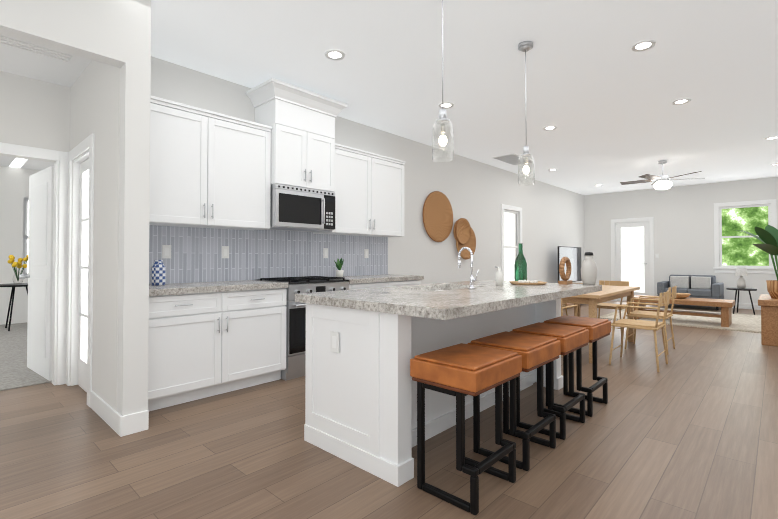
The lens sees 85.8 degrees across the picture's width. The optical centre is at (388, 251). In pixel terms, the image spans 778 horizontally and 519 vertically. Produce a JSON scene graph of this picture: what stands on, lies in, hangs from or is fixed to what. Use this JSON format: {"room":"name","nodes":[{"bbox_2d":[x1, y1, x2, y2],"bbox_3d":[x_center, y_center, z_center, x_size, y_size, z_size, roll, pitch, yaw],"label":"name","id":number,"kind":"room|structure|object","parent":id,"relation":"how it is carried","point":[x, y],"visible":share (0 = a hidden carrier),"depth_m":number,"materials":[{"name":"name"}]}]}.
{"room":"open-plan kitchen","nodes":[
{"label":"open-plan kitchen","id":0,"kind":"room"},
{"bbox_2d":[0,166,40,324],"bbox_3d":[-6.746,-0.107,7.230,0.120,2.740,6.800,-1,-1,43],"label":"wall","id":1,"kind":"structure","parent":0,"point":[14,186],"depth_m":7.33,"materials":[{"name":"paint"}]},
{"bbox_2d":[23,197,28,275],"bbox_3d":[-6.293,-0.256,7.698,0.090,1.410,0.660,-1,-1,43],"label":"window","id":2,"kind":"structure","parent":1,"relation":"in","point":[26,234],"depth_m":7.46,"materials":[{"name":"white"}]},
{"bbox_2d":[0,71,70,321],"bbox_3d":[-3.524,-0.164,3.366,0.120,2.740,1.520,-1,-1,43],"label":"wall","id":3,"kind":"structure","parent":0,"point":[35,113],"depth_m":3.71,"materials":[{"name":"paint"}]},
{"bbox_2d":[0,142,63,384],"bbox_3d":[-3.287,0.144,3.517,0.023,2.130,0.990,-1,-1,43],"label":"trim","id":4,"kind":"structure","parent":3,"relation":"attached to","point":[5,148],"depth_m":3.82,"materials":[{"name":"white wood"}]},
{"bbox_2d":[19,166,53,380],"bbox_3d":[-3.466,0.203,4.173,0.800,2.010,0.216,-1,-1,38],"label":"hall door","id":5,"kind":"structure","parent":3,"relation":"in","point":[40,275],"depth_m":4.09,"materials":[{"name":"white wood"}]},
{"bbox_2d":[0,34,91,169],"bbox_3d":[-4.003,-1.524,5.523,6.849,0.076,5.600,-1,-1,43],"label":"ceiling","id":6,"kind":"structure","parent":0,"point":[20,57],"depth_m":3.43,"materials":[{"name":"paint"}]},
{"bbox_2d":[0,0,125,67],"bbox_3d":[-2.537,-0.274,1.961,0.120,2.920,2.240,-1,-1,43],"label":"wall","id":7,"kind":"structure","parent":0,"point":[94,30],"depth_m":2.56,"materials":[{"name":"paint"}]},
{"bbox_2d":[70,0,150,415],"bbox_3d":[-2.341,-0.253,3.407,1.800,2.920,0.153,-1,-1,43],"label":"wall","id":8,"kind":"structure","parent":0,"point":[133,253],"depth_m":2.84,"materials":[{"name":"paint"}]},
{"bbox_2d":[64,133,93,406],"bbox_3d":[-2.581,0.145,3.613,0.880,2.130,0.170,-1,-1,43],"label":"trim","id":9,"kind":"structure","parent":8,"relation":"attached to","point":[66,219],"depth_m":3.80,"materials":[{"name":"white wood"}]},
{"bbox_2d":[78,158,88,391],"bbox_3d":[-2.578,0.200,3.615,0.656,2.010,0.040,-1,-1,43],"label":"door","id":10,"kind":"structure","parent":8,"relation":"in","point":[83,273],"depth_m":3.75,"materials":[{"name":"white"}]},
{"bbox_2d":[90,390,124,436],"bbox_3d":[-2.017,1.136,2.975,0.795,0.130,0.015,-1,-1,43],"label":"baseboard","id":11,"kind":"structure","parent":8,"relation":"attached to","point":[120,425],"depth_m":2.89,"materials":[{"name":"white wood"}]},
{"bbox_2d":[151,56,583,283],"bbox_3d":[1.618,-0.190,7.716,0.120,2.920,11.550,-1,-1,43],"label":"wall","id":12,"kind":"structure","parent":0,"point":[477,193],"depth_m":6.97,"materials":[{"name":"paint"}]},
{"bbox_2d":[149,96,216,227],"bbox_3d":[-1.907,-0.724,3.589,0.332,0.988,0.687,-1,-1,43],"label":"upper cabinet","id":13,"kind":"object","parent":12,"relation":"attached to","point":[210,169],"depth_m":3.54,"materials":[{"name":"white wood"}]},
{"bbox_2d":[216,113,271,229],"bbox_3d":[-1.523,-0.718,4.004,0.332,0.988,0.687,-1,-1,43],"label":"upper cabinet","id":14,"kind":"object","parent":12,"relation":"attached to","point":[243,148],"depth_m":3.93,"materials":[{"name":"white wood"}]},
{"bbox_2d":[149,225,387,283],"bbox_3d":[-1.137,0.034,4.644,0.015,0.529,3.296,-1,-1,43],"label":"backsplash","id":15,"kind":"structure","parent":12,"relation":"attached to","point":[189,254],"depth_m":4.38,"materials":[{"name":"tile"}]},
{"bbox_2d":[246,78,347,191],"bbox_3d":[-0.967,-1.153,4.487,0.497,0.980,0.954,-1,-1,43],"label":"upper cabinet","id":16,"kind":"object","parent":12,"relation":"attached to","point":[300,121],"visible":0.98,"depth_m":4.31,"materials":[{"name":"white wood"}]},
{"bbox_2d":[270,184,334,231],"bbox_3d":[-0.984,-0.447,4.492,0.450,0.420,0.754,-1,-1,43],"label":"microwave","id":17,"kind":"object","parent":16,"relation":"attached to","point":[292,208],"visible":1,"depth_m":4.33,"materials":[{"name":"silver metal"}]},
{"bbox_2d":[314,143,377,235],"bbox_3d":[-0.533,-0.703,5.070,0.332,0.988,0.687,-1,-1,43],"label":"upper cabinet","id":18,"kind":"object","parent":12,"relation":"attached to","point":[369,193],"depth_m":4.98,"materials":[{"name":"white wood"}]},
{"bbox_2d":[358,155,404,236],"bbox_3d":[-0.147,-0.697,5.485,0.332,0.988,0.691,-1,-1,43],"label":"upper cabinet","id":19,"kind":"object","parent":12,"relation":"attached to","point":[390,171],"depth_m":5.43,"materials":[{"name":"white wood"}]},
{"bbox_2d":[422,191,452,241],"bbox_3d":[0.780,-0.555,6.690,0.049,0.816,0.816,-1,-1,43],"label":"wall basket","id":20,"kind":"object","parent":12,"relation":"attached to","point":[437,214],"depth_m":6.68,"materials":[{"name":"wicker"}]},
{"bbox_2d":[453,218,470,244],"bbox_3d":[1.218,-0.339,7.100,0.129,0.449,0.449,-1,-1,43],"label":"wall basket","id":21,"kind":"object","parent":12,"relation":"attached to","point":[463,238],"depth_m":7.09,"materials":[{"name":"wicker"}]},
{"bbox_2d":[456,226,475,258],"bbox_3d":[1.312,-0.158,7.228,0.089,0.592,0.592,-1,-1,43],"label":"wall basket","id":22,"kind":"object","parent":12,"relation":"attached to","point":[471,245],"depth_m":7.27,"materials":[{"name":"wicker"}]},
{"bbox_2d":[504,209,517,280],"bbox_3d":[2.480,-0.092,8.633,0.045,1.508,0.728,-1,-1,43],"label":"window","id":23,"kind":"structure","parent":12,"relation":"in","point":[510,236],"depth_m":8.66,"materials":[{"name":"white"}]},
{"bbox_2d":[501,204,521,280],"bbox_3d":[2.536,-0.075,8.581,0.048,1.725,0.950,-1,-1,43],"label":"trim","id":24,"kind":"structure","parent":12,"relation":"attached to","point":[503,206],"depth_m":8.30,"materials":[{"name":"white"}]},
{"bbox_2d":[0,300,777,518],"bbox_3d":[0.629,1.289,6.982,11.600,0.060,14.300,-1,-1,43],"label":"floor","id":25,"kind":"structure","parent":0,"point":[689,430],"depth_m":2.45,"materials":[{"name":"brown wood"}]},
{"bbox_2d":[0,322,51,390],"bbox_3d":[-4.974,1.231,5.429,4.800,0.010,6.400,-1,-1,43],"label":"bedroom floor","id":26,"kind":"structure","parent":25,"relation":"on","point":[16,372],"depth_m":4.63,"materials":[{"name":"grey carpet"}]},
{"bbox_2d":[0,255,27,330],"bbox_3d":[-5.993,0.646,6.765,0.600,1.199,0.600,-1,-1,43],"label":"table","id":27,"kind":"object","parent":26,"relation":"on","point":[19,265],"visible":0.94,"depth_m":6.73,"materials":[{"name":"black metal"}]},
{"bbox_2d":[148,292,231,410],"bbox_3d":[-1.799,0.770,3.468,0.608,0.874,0.687,-1,-1,43],"label":"base cabinet","id":28,"kind":"object","parent":25,"relation":"on","point":[207,339],"depth_m":3.29,"materials":[{"name":"white wood"}]},
{"bbox_2d":[149,280,287,295],"bbox_3d":[-1.598,0.311,3.673,0.633,0.050,1.252,-1,-1,43],"label":"countertop","id":29,"kind":"structure","parent":28,"relation":"on","point":[245,285],"depth_m":3.49,"materials":[{"name":"grey stone"}]},
{"bbox_2d":[151,260,165,285],"bbox_3d":[-1.945,0.178,3.533,0.110,0.210,0.110,-1,-1,43],"label":"vase","id":30,"kind":"object","parent":29,"relation":"on","point":[158,272],"depth_m":3.49,"materials":[{"name":"blue ceramic"}]},
{"bbox_2d":[232,288,286,390],"bbox_3d":[-1.415,0.776,3.882,0.608,0.874,0.687,-1,-1,43],"label":"base cabinet","id":31,"kind":"object","parent":25,"relation":"on","point":[258,318],"depth_m":3.73,"materials":[{"name":"white wood"}]},
{"bbox_2d":[254,276,348,380],"bbox_3d":[-0.892,0.749,4.389,0.684,0.945,0.754,-1,-1,43],"label":"range","id":32,"kind":"object","parent":25,"relation":"on","point":[295,338],"visible":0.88,"depth_m":4.02,"materials":[{"name":"silver metal"}]},
{"bbox_2d":[349,282,391,289],"bbox_3d":[-0.425,0.792,4.948,0.608,0.874,0.687,-1,-1,43],"label":"base cabinet","id":33,"kind":"object","parent":25,"relation":"on","point":[359,285],"depth_m":4.73,"materials":[{"name":"white wood"}]},
{"bbox_2d":[340,274,423,285],"bbox_3d":[-0.215,0.333,5.162,0.633,0.050,1.276,-1,-1,43],"label":"countertop","id":34,"kind":"structure","parent":33,"relation":"on","point":[352,281],"depth_m":5.03,"materials":[{"name":"grey stone"}]},
{"bbox_2d":[334,257,343,276],"bbox_3d":[-0.597,0.188,5.030,0.098,0.235,0.142,-1,-1,43],"label":"potted plant","id":35,"kind":"object","parent":34,"relation":"on","point":[339,271],"visible":1,"depth_m":5.01,"materials":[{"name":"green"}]},
{"bbox_2d":[392,278,423,286],"bbox_3d":[-0.039,0.798,5.364,0.608,0.874,0.691,-1,-1,43],"label":"base cabinet","id":36,"kind":"object","parent":25,"relation":"on","point":[393,283],"depth_m":5.19,"materials":[{"name":"white wood"}]},
{"bbox_2d":[304,300,562,486],"bbox_3d":[0.501,0.767,3.219,0.829,0.874,2.232,-1,-1,43],"label":"kitchen island","id":37,"kind":"object","parent":25,"relation":"on","point":[364,347],"depth_m":2.43,"materials":[{"name":"white wood"}]},
{"bbox_2d":[295,288,522,319],"bbox_3d":[0.093,0.295,2.574,1.170,0.050,0.790,-1,-1,43],"label":"island countertop","id":38,"kind":"structure","parent":37,"relation":"on","point":[393,301],"depth_m":2.32,"materials":[{"name":"grey stone"}]},
{"bbox_2d":[395,284,566,307],"bbox_3d":[0.600,0.303,3.120,1.170,0.050,0.700,-1,-1,43],"label":"island countertop","id":39,"kind":"structure","parent":37,"relation":"on","point":[530,295],"depth_m":2.89,"materials":[{"name":"grey stone"}]},
{"bbox_2d":[423,288,442,291],"bbox_3d":[0.413,0.414,3.292,0.408,0.191,0.708,-1,-1,43],"label":"sink","id":40,"kind":"object","parent":39,"relation":"in","point":[424,289],"depth_m":3.51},
{"bbox_2d":[458,247,478,288],"bbox_3d":[0.593,0.121,3.155,0.150,0.314,0.093,-1,-1,43],"label":"faucet","id":41,"kind":"object","parent":39,"relation":"on","point":[472,280],"visible":1,"depth_m":3.10,"materials":[{"name":"silver metal"}]},
{"bbox_2d":[447,280,601,295],"bbox_3d":[1.113,0.311,3.674,1.170,0.050,0.810,-1,-1,43],"label":"island countertop","id":42,"kind":"structure","parent":37,"relation":"on","point":[572,289],"depth_m":3.49,"materials":[{"name":"grey stone"}]},
{"bbox_2d":[495,266,503,285],"bbox_3d":[0.906,0.203,3.451,0.072,0.159,0.064,-1,-1,43],"label":"soap dispenser","id":43,"kind":"object","parent":42,"relation":"on","point":[499,277],"visible":1,"depth_m":3.42,"materials":[{"name":"white ceramic"}]},
{"bbox_2d":[514,243,526,280],"bbox_3d":[1.244,0.107,3.958,0.116,0.365,0.116,-1,-1,43],"label":"bottle","id":44,"kind":"object","parent":42,"relation":"on","point":[520,268],"visible":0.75,"depth_m":3.92,"materials":[{"name":"green glass"}]},
{"bbox_2d":[509,280,546,284],"bbox_3d":[1.213,0.267,3.657,0.320,0.036,0.320,-1,-1,43],"label":"tray","id":45,"kind":"object","parent":42,"relation":"on","point":[527,282],"visible":1,"depth_m":3.58,"materials":[{"name":"brown wood"}]},
{"bbox_2d":[558,257,571,284],"bbox_3d":[1.552,0.165,3.685,0.070,0.242,0.214,-1,-1,43],"label":"ring sculpture","id":46,"kind":"object","parent":42,"relation":"on","point":[564,276],"visible":1,"depth_m":3.65,"materials":[{"name":"brown wood"}]},
{"bbox_2d":[581,252,596,284],"bbox_3d":[1.705,0.144,3.571,0.130,0.280,0.130,-1,-1,43],"label":"vase","id":47,"kind":"object","parent":42,"relation":"on","point":[588,271],"visible":1,"depth_m":3.53,"materials":[{"name":"grey ceramic"}]},
{"bbox_2d":[410,343,521,514],"bbox_3d":[0.399,0.856,2.139,0.380,0.665,0.460,-1,-1,43],"label":"bar stool","id":48,"kind":"object","parent":25,"relation":"on","point":[460,371],"visible":1,"depth_m":2.03,"materials":[{"name":"brown leather"}]},
{"bbox_2d":[468,331,560,470],"bbox_3d":[0.760,0.862,2.527,0.380,0.665,0.460,-1,-1,43],"label":"bar stool","id":49,"kind":"object","parent":25,"relation":"on","point":[536,351],"visible":0.71,"depth_m":2.46,"materials":[{"name":"black metal"}]},
{"bbox_2d":[510,322,588,439],"bbox_3d":[1.120,0.867,2.916,0.380,0.665,0.460,-1,-1,43],"label":"bar stool","id":50,"kind":"object","parent":25,"relation":"on","point":[572,339],"visible":0.6,"depth_m":2.83,"materials":[{"name":"black metal"}]},
{"bbox_2d":[561,298,577,356],"bbox_3d":[1.759,0.824,4.561,0.471,0.802,0.512,-1,-1,43],"label":"dining chair","id":51,"kind":"object","parent":25,"relation":"on","point":[576,306],"visible":0.06,"depth_m":4.36,"materials":[{"name":"wood"}]},
{"bbox_2d":[562,283,582,305],"bbox_3d":[4.435,1.056,10.207,0.476,0.500,1.800,-1,-1,43],"label":"tv console","id":52,"kind":"object","parent":25,"relation":"on","point":[568,304],"depth_m":9.61,"materials":[{"name":"brown wood"}]},
{"bbox_2d":[558,246,581,281],"bbox_3d":[4.429,0.346,10.222,0.220,0.920,1.500,-1,-1,43],"label":"screen","id":53,"kind":"object","parent":52,"relation":"on","point":[573,254],"visible":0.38,"depth_m":10.30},
{"bbox_2d":[543,315,610,416],"bbox_3d":[1.481,0.873,3.304,0.380,0.665,0.460,-1,-1,43],"label":"bar stool","id":54,"kind":"object","parent":25,"relation":"on","point":[598,328],"visible":0.67,"depth_m":3.23,"materials":[{"name":"black metal"}]},
{"bbox_2d":[562,285,639,363],"bbox_3d":[2.527,0.859,5.431,0.900,0.755,1.800,-1,-1,43],"label":"dining table","id":55,"kind":"object","parent":25,"relation":"on","point":[605,294],"visible":0.52,"depth_m":4.83,"materials":[{"name":"brown wood"}]},
{"bbox_2d":[597,280,628,334],"bbox_3d":[3.302,0.849,6.267,0.471,0.802,0.512,-1,-1,43],"label":"dining chair","id":56,"kind":"object","parent":25,"relation":"on","point":[610,305],"visible":0.35,"depth_m":6.31,"materials":[{"name":"wood"}]},
{"bbox_2d":[609,291,669,371],"bbox_3d":[2.723,0.824,4.540,0.512,0.802,0.471,-1,-1,43],"label":"dining chair","id":57,"kind":"object","parent":25,"relation":"on","point":[655,326],"visible":0.98,"depth_m":4.47,"materials":[{"name":"wood"}]},
{"bbox_2d":[624,286,676,354],"bbox_3d":[3.324,0.835,5.305,0.512,0.802,0.471,-1,-1,43],"label":"dining chair","id":58,"kind":"object","parent":25,"relation":"on","point":[636,313],"visible":0.96,"depth_m":5.27,"materials":[{"name":"wood"}]},
{"bbox_2d":[597,308,760,332],"bbox_3d":[6.098,1.265,7.840,3.350,0.012,2.700,-1,-1,43],"label":"rug","id":59,"kind":"object","parent":25,"relation":"on","point":[747,322],"visible":0.62,"depth_m":7.63,"materials":[{"name":"beige fabric"}]},
{"bbox_2d":[634,293,734,326],"bbox_3d":[5.260,1.006,7.565,1.500,0.498,0.650,-1,-1,43],"label":"coffee table","id":60,"kind":"object","parent":59,"relation":"on","point":[725,314],"visible":0.67,"depth_m":7.25,"materials":[{"name":"brown wood"}]},
{"bbox_2d":[726,268,756,314],"bbox_3d":[7.187,0.801,8.542,0.480,0.938,0.480,-1,-1,43],"label":"side table","id":61,"kind":"object","parent":59,"relation":"on","point":[741,282],"visible":1,"depth_m":8.49,"materials":[{"name":"black metal"}]},
{"bbox_2d":[657,275,723,309],"bbox_3d":[6.991,0.923,9.726,1.160,0.728,0.910,-1,-1,43],"label":"loveseat","id":62,"kind":"object","parent":25,"relation":"on","point":[702,286],"visible":0.73,"depth_m":9.57,"materials":[{"name":"grey fabric"}]},
{"bbox_2d":[758,294,777,346],"bbox_3d":[5.474,0.942,5.798,0.520,0.600,1.150,-1,-1,43],"label":"console table","id":63,"kind":"object","parent":25,"relation":"on","point":[767,303],"visible":1,"depth_m":5.50,"materials":[{"name":"brown wood"}]},
{"bbox_2d":[737,225,777,298],"bbox_3d":[5.337,0.123,5.705,1.025,1.033,1.086,-1,-1,43],"label":"plant","id":64,"kind":"object","parent":63,"relation":"on","point":[768,236],"visible":1,"depth_m":5.70,"materials":[{"name":"green plant"}]},
{"bbox_2d":[151,0,777,194],"bbox_3d":[2.754,-1.729,5.052,5.600,0.080,14.100,-1,-1,43],"label":"ceiling","id":65,"kind":"structure","parent":0,"point":[601,95],"depth_m":3.95,"materials":[{"name":"paint"}]},
{"bbox_2d":[325,50,344,59],"bbox_3d":[-0.469,-1.704,3.637,0.180,0.012,0.180,-1,-1,43],"label":"recessed light","id":66,"kind":"object","parent":65,"relation":"in","point":[334,54],"visible":0.98,"depth_m":3.63,"materials":[{"name":"white plastic"}]},
{"bbox_2d":[432,0,453,162],"bbox_3d":[0.334,-1.145,2.597,0.136,1.159,0.136,-1,-1,43],"label":"pendant light","id":67,"kind":"object","parent":65,"relation":"hanging from","point":[442,121],"visible":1,"depth_m":2.58,"materials":[{"name":"clear glass"}]},
{"bbox_2d":[438,102,453,108],"bbox_3d":[0.661,-1.686,4.839,0.180,0.012,0.180,-1,-1,43],"label":"recessed light","id":68,"kind":"object","parent":65,"relation":"in","point":[446,105],"visible":0.88,"depth_m":4.84,"materials":[{"name":"white plastic"}]},
{"bbox_2d":[492,154,532,164],"bbox_3d":[2.238,-1.645,7.523,0.400,0.016,0.800,-1,-1,43],"label":"ceiling vent","id":69,"kind":"object","parent":65,"relation":"in","point":[512,159],"visible":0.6,"depth_m":7.45,"materials":[{"name":"white metal"}]},
{"bbox_2d":[518,41,534,185],"bbox_3d":[1.129,-1.132,3.455,0.136,1.159,0.136,-1,-1,43],"label":"pendant light","id":70,"kind":"object","parent":65,"relation":"hanging from","point":[525,46],"visible":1,"depth_m":3.44,"materials":[{"name":"clear glass"}]},
{"bbox_2d":[543,126,556,130],"bbox_3d":[2.186,-1.674,5.689,0.180,0.012,0.180,-1,-1,43],"label":"recessed light","id":71,"kind":"object","parent":65,"relation":"in","point":[547,128],"visible":1,"depth_m":5.69,"materials":[{"name":"white plastic"}]},
{"bbox_2d":[631,40,655,51],"bbox_3d":[2.112,-1.706,3.478,0.180,0.012,0.180,-1,-1,43],"label":"recessed light","id":72,"kind":"object","parent":65,"relation":"in","point":[644,45],"visible":1,"depth_m":3.47,"materials":[{"name":"white plastic"}]},
{"bbox_2d":[620,160,704,189],"bbox_3d":[4.948,-1.386,7.644,1.287,0.529,1.337,-1,-1,43],"label":"ceiling fan","id":73,"kind":"object","parent":65,"relation":"hanging from","point":[662,182],"visible":1,"depth_m":7.55,"materials":[{"name":"silver metal"}]},
{"bbox_2d":[672,98,690,104],"bbox_3d":[3.297,-1.688,4.725,0.180,0.012,0.180,-1,-1,43],"label":"recessed light","id":74,"kind":"object","parent":65,"relation":"in","point":[681,101],"visible":0.98,"depth_m":4.72,"materials":[{"name":"white plastic"}]},
{"bbox_2d":[765,136,777,139],"bbox_3d":[5.642,-1.667,6.164,0.180,0.012,0.180,-1,-1,43],"label":"recessed light","id":75,"kind":"object","parent":65,"relation":"in","point":[772,138],"visible":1,"depth_m":6.18,"materials":[{"name":"white plastic"}]},
{"bbox_2d":[584,177,777,303],"bbox_3d":[7.499,-0.156,10.054,5.320,2.920,0.120,-1,-1,43],"label":"wall","id":76,"kind":"structure","parent":0,"point":[683,216],"depth_m":10.30,"materials":[{"name":"paint"}]},
{"bbox_2d":[616,222,648,300],"bbox_3d":[6.400,0.277,11.024,0.772,2.071,0.104,-1,-1,43],"label":"door","id":77,"kind":"structure","parent":76,"relation":"in","point":[632,253],"depth_m":11.02,"materials":[{"name":"white"}]},
{"bbox_2d":[611,217,653,300],"bbox_3d":[6.416,0.223,11.042,1.000,2.190,0.138,-1,-1,43],"label":"trim","id":78,"kind":"structure","parent":76,"relation":"attached to","point":[648,219],"depth_m":10.83,"materials":[{"name":"white"}]},
{"bbox_2d":[675,303,760,309],"bbox_3d":[8.029,1.230,9.451,3.510,0.130,0.015,-1,-1,43],"label":"baseboard","id":79,"kind":"structure","parent":76,"relation":"attached to","point":[741,305],"depth_m":9.43,"materials":[{"name":"white"}]},
{"bbox_2d":[713,199,776,272],"bbox_3d":[8.021,-0.322,9.457,1.120,1.625,0.048,-1,-1,43],"label":"trim","id":80,"kind":"structure","parent":76,"relation":"attached to","point":[718,269],"depth_m":9.58,"materials":[{"name":"white"}]},
{"bbox_2d":[719,204,771,267],"bbox_3d":[8.073,-0.339,9.514,0.898,1.408,0.045,-1,-1,43],"label":"window","id":81,"kind":"structure","parent":76,"relation":"in","point":[738,249],"depth_m":9.53,"materials":[{"name":"white"}]}
]}

